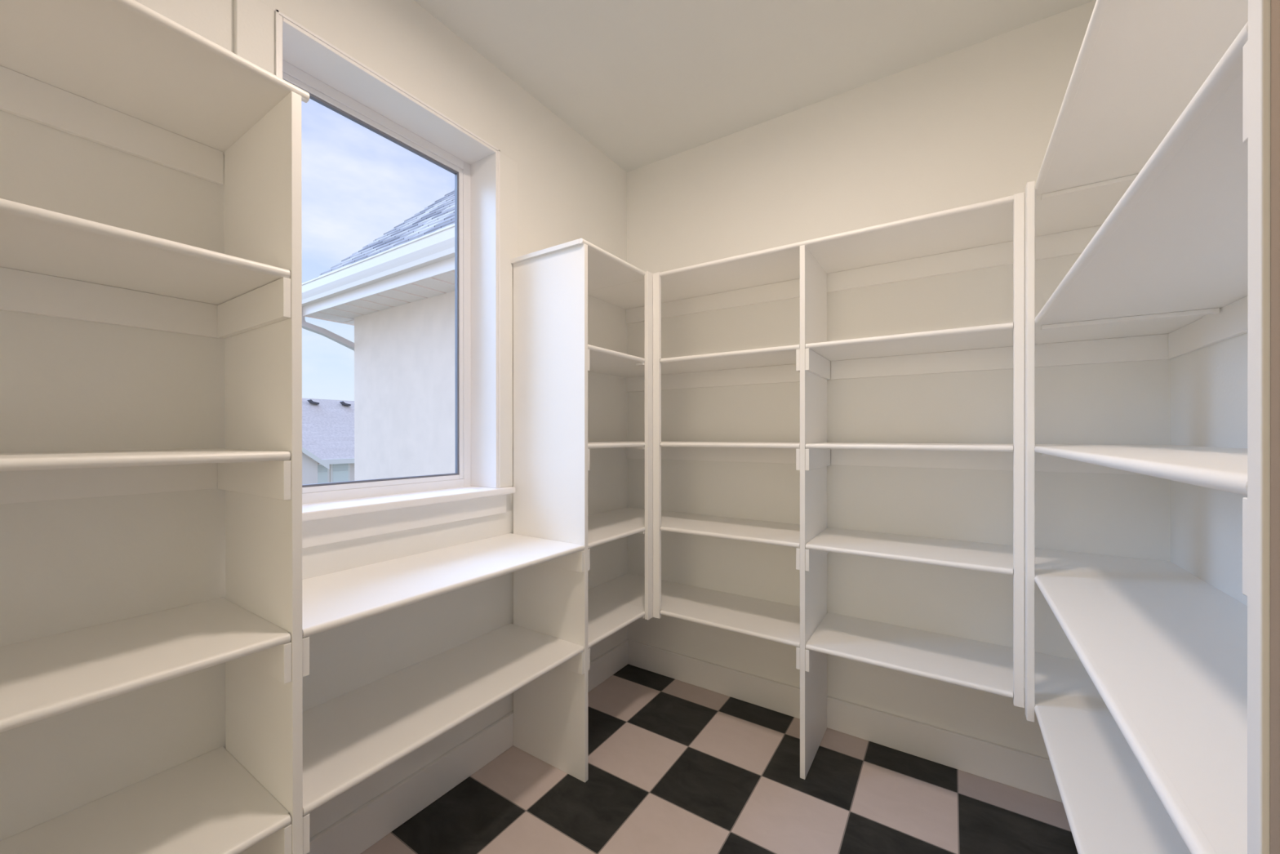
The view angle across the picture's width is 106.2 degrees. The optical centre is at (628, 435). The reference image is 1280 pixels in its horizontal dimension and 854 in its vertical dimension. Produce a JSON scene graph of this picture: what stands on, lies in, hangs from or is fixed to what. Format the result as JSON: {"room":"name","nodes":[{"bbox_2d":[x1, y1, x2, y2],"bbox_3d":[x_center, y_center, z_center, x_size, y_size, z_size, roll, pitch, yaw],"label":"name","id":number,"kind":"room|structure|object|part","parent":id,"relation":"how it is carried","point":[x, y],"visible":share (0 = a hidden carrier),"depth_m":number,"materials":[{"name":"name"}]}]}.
{"room":"pantry","nodes":[
{"label":"pantry","id":0,"kind":"room"},
{"bbox_2d":[0,0,626,840],"bbox_3d":[-0.871,-0.099,1.604,0.210,2.751,2.780,0,0,34],"label":"wall","id":1,"kind":"structure","parent":0,"point":[67,384],"depth_m":1.13,"materials":[{"name":"paint"}]},
{"bbox_2d":[234,0,518,548],"bbox_3d":[-0.798,-0.411,1.656,0.244,1.448,0.949,0,0,34],"label":"window","id":2,"kind":"structure","parent":1,"relation":"in","point":[486,235],"depth_m":1.84,"materials":[{"name":"paint"}]},
{"bbox_3d":[-0.971,-0.462,1.252,0.016,1.342,0.087,0,0,34],"label":"casing","id":3,"kind":"part","parent":2,"relation":"part of","materials":[{"name":"paint"}]},
{"bbox_3d":[-0.868,-0.453,1.691,0.024,1.260,0.660,0,0,34],"label":"sash","id":4,"kind":"part","parent":2,"relation":"part of","materials":[{"name":"white plastic"}]},
{"bbox_3d":[-0.868,-0.453,1.691,0.032,1.328,0.728,0,0,34],"label":"frame","id":5,"kind":"part","parent":2,"relation":"part of","materials":[{"name":"white plastic"}]},
{"bbox_3d":[-0.496,-0.463,1.960,0.016,1.342,0.106,0,0,34],"label":"casing","id":6,"kind":"part","parent":2,"relation":"part of","materials":[{"name":"paint"}]},
{"bbox_2d":[302,533,584,853],"bbox_3d":[-0.583,0.639,1.492,0.394,0.471,0.924,0,0,34],"label":"shelves","id":7,"kind":"object","parent":1,"relation":"attached to","point":[348,738],"visible":0.73,"depth_m":1.38,"materials":[{"name":"paint"}]},
{"bbox_3d":[-0.589,0.412,1.496,0.378,0.018,0.924,0,0,34],"label":"shelf","id":8,"kind":"part","parent":7,"relation":"part of","materials":[{"name":"paint"}]},
{"bbox_3d":[-0.589,0.784,1.496,0.378,0.018,0.924,0,0,34],"label":"shelf","id":9,"kind":"part","parent":7,"relation":"part of","materials":[{"name":"paint"}]},
{"bbox_2d":[306,639,629,853],"bbox_3d":[-0.776,1.209,1.542,0.016,0.134,2.780,0,0,34],"label":"baseboard","id":10,"kind":"structure","parent":1,"relation":"attached to","point":[360,829],"depth_m":1.65,"materials":[{"name":"paint"}]},
{"bbox_2d":[360,663,1077,853],"bbox_3d":[0.094,1.326,0.976,2.392,0.100,3.050,0,0,34],"label":"floor","id":11,"kind":"structure","parent":0,"point":[676,766],"depth_m":1.70,"materials":[{"name":"tile"}]},
{"bbox_2d":[0,0,309,853],"bbox_3d":[-1.088,0.279,0.738,0.395,1.998,0.918,0,0,34],"label":"shelving unit","id":12,"kind":"object","parent":11,"relation":"on","point":[124,76],"visible":1,"depth_m":0.99,"materials":[{"name":"paint"}]},
{"bbox_3d":[-1.097,-0.330,0.740,0.378,0.018,0.854,0,0,34],"label":"shelf","id":13,"kind":"part","parent":12,"relation":"part of","materials":[{"name":"paint"}]},
{"bbox_3d":[-1.096,0.041,0.740,0.378,0.018,0.854,0,0,34],"label":"shelf","id":14,"kind":"part","parent":12,"relation":"part of","materials":[{"name":"paint"}]},
{"bbox_3d":[-1.098,-0.712,0.737,0.378,0.018,0.908,0,0,34],"label":"shelf","id":15,"kind":"part","parent":12,"relation":"part of","materials":[{"name":"paint"}]},
{"bbox_3d":[-1.096,0.785,0.741,0.378,0.018,0.854,0,0,34],"label":"shelf","id":16,"kind":"part","parent":12,"relation":"part of","materials":[{"name":"paint"}]},
{"bbox_3d":[-1.096,0.413,0.741,0.378,0.018,0.854,0,0,34],"label":"shelf","id":17,"kind":"part","parent":12,"relation":"part of","materials":[{"name":"paint"}]},
{"bbox_3d":[-0.839,0.287,1.095,0.378,1.980,0.019,0,0,34],"label":"panel","id":18,"kind":"part","parent":12,"relation":"part of","materials":[{"name":"paint"}]},
{"bbox_2d":[511,238,653,782],"bbox_3d":[-0.194,0.276,2.059,0.407,1.998,0.476,0,0,34],"label":"shelving","id":19,"kind":"object","parent":11,"relation":"on","point":[553,355],"visible":0.91,"depth_m":1.88,"materials":[{"name":"paint"}]},
{"bbox_3d":[-0.313,0.285,1.878,0.378,1.980,0.019,0,0,34],"label":"panel","id":20,"kind":"part","parent":19,"relation":"part of","materials":[{"name":"paint"}]},
{"bbox_3d":[-0.200,-0.714,2.061,0.362,0.018,0.476,0,0,34],"label":"shelf","id":21,"kind":"part","parent":19,"relation":"part of","materials":[{"name":"paint"}]},
{"bbox_3d":[-0.197,0.039,2.080,0.378,0.018,0.445,0,0,34],"label":"shelf","id":22,"kind":"part","parent":19,"relation":"part of","materials":[{"name":"paint"}]},
{"bbox_3d":[-0.197,-0.332,2.079,0.378,0.018,0.445,0,0,34],"label":"shelf","id":23,"kind":"part","parent":19,"relation":"part of","materials":[{"name":"paint"}]},
{"bbox_3d":[-0.196,0.783,2.081,0.378,0.018,0.445,0,0,34],"label":"shelf","id":24,"kind":"part","parent":19,"relation":"part of","materials":[{"name":"paint"}]},
{"bbox_3d":[-0.197,0.411,2.080,0.378,0.018,0.445,0,0,34],"label":"shelf","id":25,"kind":"part","parent":19,"relation":"part of","materials":[{"name":"paint"}]},
{"bbox_3d":[0.088,0.044,2.130,0.019,1.532,0.044,0,0,34],"label":"corner post","id":26,"kind":"part","parent":19,"relation":"part of","materials":[{"name":"paint"}]},
{"bbox_2d":[587,173,1229,779],"bbox_3d":[0.748,0.276,1.951,2.091,1.998,0.398,0,0,34],"label":"shelving","id":27,"kind":"object","parent":11,"relation":"on","point":[989,233],"visible":0.78,"depth_m":1.80,"materials":[{"name":"paint"}]},
{"bbox_3d":[0.126,0.044,2.139,0.033,1.532,0.019,0,0,34],"label":"corner post","id":28,"kind":"part","parent":27,"relation":"part of","materials":[{"name":"paint"}]},
{"bbox_3d":[0.317,-0.333,2.250,1.042,0.018,0.380,0,0,34],"label":"shelf","id":29,"kind":"part","parent":27,"relation":"part of","materials":[{"name":"paint"}]},
{"bbox_3d":[0.318,0.782,2.252,1.042,0.018,0.380,0,0,34],"label":"shelf","id":30,"kind":"part","parent":27,"relation":"part of","materials":[{"name":"paint"}]},
{"bbox_3d":[0.318,0.410,2.251,1.042,0.018,0.380,0,0,34],"label":"shelf","id":31,"kind":"part","parent":27,"relation":"part of","materials":[{"name":"paint"}]},
{"bbox_3d":[0.318,0.038,2.251,1.042,0.018,0.380,0,0,34],"label":"shelf","id":32,"kind":"part","parent":27,"relation":"part of","materials":[{"name":"paint"}]},
{"bbox_3d":[0.750,0.284,1.942,0.019,1.980,0.380,0,0,34],"label":"divider panel","id":33,"kind":"part","parent":27,"relation":"part of","materials":[{"name":"paint"}]},
{"bbox_3d":[0.752,-0.715,1.957,2.091,0.018,0.380,0,0,34],"label":"shelf","id":34,"kind":"part","parent":27,"relation":"part of","materials":[{"name":"paint"}]},
{"bbox_3d":[1.194,0.782,1.663,1.029,0.018,0.380,0,0,34],"label":"shelf","id":35,"kind":"part","parent":27,"relation":"part of","materials":[{"name":"paint"}]},
{"bbox_3d":[1.194,-0.333,1.662,1.029,0.018,0.380,0,0,34],"label":"shelf","id":36,"kind":"part","parent":27,"relation":"part of","materials":[{"name":"paint"}]},
{"bbox_3d":[1.194,0.038,1.662,1.029,0.018,0.380,0,0,34],"label":"shelf","id":37,"kind":"part","parent":27,"relation":"part of","materials":[{"name":"paint"}]},
{"bbox_3d":[1.194,0.410,1.663,1.029,0.018,0.380,0,0,34],"label":"shelf","id":38,"kind":"part","parent":27,"relation":"part of","materials":[{"name":"paint"}]},
{"bbox_3d":[1.168,0.044,1.440,0.026,1.532,0.019,0,0,34],"label":"corner post","id":39,"kind":"part","parent":27,"relation":"part of","materials":[{"name":"paint"}]},
{"bbox_2d":[1025,0,1271,853],"bbox_3d":[1.021,0.206,0.839,0.398,2.140,1.379,0,0,34],"label":"shelving","id":40,"kind":"object","parent":11,"relation":"on","point":[1174,94],"visible":0.95,"depth_m":0.84,"materials":[{"name":"paint"}]},
{"bbox_3d":[1.170,0.046,1.402,0.018,1.559,0.040,0,0,34],"label":"corner post","id":41,"kind":"part","parent":40,"relation":"part of","materials":[{"name":"paint"}]},
{"bbox_3d":[1.008,0.784,0.792,0.366,0.018,1.242,0,0,34],"label":"shelf","id":42,"kind":"part","parent":40,"relation":"part of","materials":[{"name":"paint"}]},
{"bbox_3d":[1.008,0.412,0.791,0.366,0.018,1.242,0,0,34],"label":"shelf","id":43,"kind":"part","parent":40,"relation":"part of","materials":[{"name":"paint"}]},
{"bbox_3d":[1.007,-0.713,0.790,0.366,0.018,1.242,0,0,34],"label":"shelf","id":44,"kind":"part","parent":40,"relation":"part of","materials":[{"name":"paint"}]},
{"bbox_3d":[1.008,0.040,0.791,0.366,0.018,1.242,0,0,34],"label":"shelf","id":45,"kind":"part","parent":40,"relation":"part of","materials":[{"name":"paint"}]},
{"bbox_3d":[1.008,-0.331,0.790,0.366,0.018,1.242,0,0,34],"label":"shelf","id":46,"kind":"part","parent":40,"relation":"part of","materials":[{"name":"paint"}]},
{"bbox_3d":[0.643,0.207,0.275,0.367,2.140,0.021,0,0,34],"label":"panel","id":47,"kind":"part","parent":40,"relation":"part of","materials":[{"name":"paint"}]},
{"bbox_2d":[413,0,1093,172],"bbox_3d":[0.091,-1.525,0.973,2.392,0.100,3.050,0,0,34],"label":"ceiling","id":48,"kind":"structure","parent":0,"point":[645,82],"depth_m":1.84,"materials":[{"name":"paint"}]},
{"bbox_2d":[626,0,1170,758],"bbox_3d":[0.901,-0.101,2.178,2.392,2.751,0.150,0,0,34],"label":"wall","id":49,"kind":"structure","parent":0,"point":[973,124],"depth_m":1.97,"materials":[{"name":"paint"}]},
{"bbox_2d":[628,639,1062,802],"bbox_3d":[0.856,1.207,2.111,2.060,0.134,0.016,0,0,34],"label":"baseboard","id":50,"kind":"structure","parent":49,"relation":"attached to","point":[1018,769],"depth_m":1.98,"materials":[{"name":"paint"}]},
{"bbox_2d":[1170,332,1247,605],"bbox_3d":[1.015,-0.099,0.337,0.150,2.751,2.780,0,0,34],"label":"wall","id":51,"kind":"structure","parent":0,"point":[1209,384],"depth_m":1.30,"materials":[{"name":"paint"}]},
{"bbox_2d":[1270,0,1279,853],"bbox_3d":[0.600,-0.099,0.194,0.378,2.751,0.160,0,0,34],"label":"wall","id":52,"kind":"structure","parent":0,"point":[1275,4],"depth_m":0.36,"materials":[{"name":"beige paint"}]},
{"label":"outside","id":53,"kind":"structure","parent":0,"visible":0},
{"bbox_3d":[-10.866,7.558,21.853,100.000,0.200,120.000,0,0,34],"label":"ground","id":54,"kind":"structure","parent":53,"visible":0},
{"bbox_2d":[302,398,354,484],"bbox_3d":[-17.874,2.656,27.453,11.120,9.600,20.500,0,0,34],"label":"neighbor house","id":55,"kind":"structure","parent":54,"relation":"on","point":[327,424],"depth_m":25.23,"materials":[{"name":"grey"}]},
{"bbox_2d":[306,399,319,404],"bbox_3d":[-17.922,-1.914,27.308,0.300,0.260,0.520,0,0,34],"label":"roof vent","id":56,"kind":"object","parent":55,"relation":"attached to","point":[309,402],"depth_m":27.21,"materials":[{"name":"grey"}]},
{"bbox_2d":[317,471,327,483],"bbox_3d":[-15.362,2.194,23.953,0.032,0.730,0.630,0,0,34],"label":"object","id":57,"kind":"structure","parent":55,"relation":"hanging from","point":[322,476],"depth_m":24.00,"materials":[{"name":"white"}]},
{"bbox_3d":[-15.361,1.629,23.951,0.035,0.380,0.630,0,0,34],"label":"pane","id":58,"kind":"part","parent":55,"relation":"part of","materials":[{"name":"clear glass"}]},
{"bbox_2d":[333,471,348,482],"bbox_3d":[-14.835,2.192,24.737,0.032,0.730,0.740,0,0,34],"label":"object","id":59,"kind":"structure","parent":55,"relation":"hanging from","point":[338,476],"depth_m":24.73,"materials":[{"name":"white"}]},
{"bbox_3d":[-14.835,1.627,24.736,0.035,0.380,0.740,0,0,34],"label":"pane","id":60,"kind":"part","parent":55,"relation":"part of","materials":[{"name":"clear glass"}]},
{"bbox_2d":[339,400,351,405],"bbox_3d":[-16.958,-1.916,28.745,0.300,0.260,0.520,0,0,34],"label":"roof vent","id":61,"kind":"object","parent":55,"relation":"attached to","point":[342,403],"depth_m":28.65,"materials":[{"name":"grey"}]},
{"bbox_2d":[302,190,455,480],"bbox_3d":[-0.644,-0.325,7.589,6.087,9.587,5.947,0,0,34],"label":"house wing","id":62,"kind":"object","parent":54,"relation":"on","point":[397,291],"visible":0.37,"depth_m":6.16,"materials":[{"name":"white paint"}]}
]}

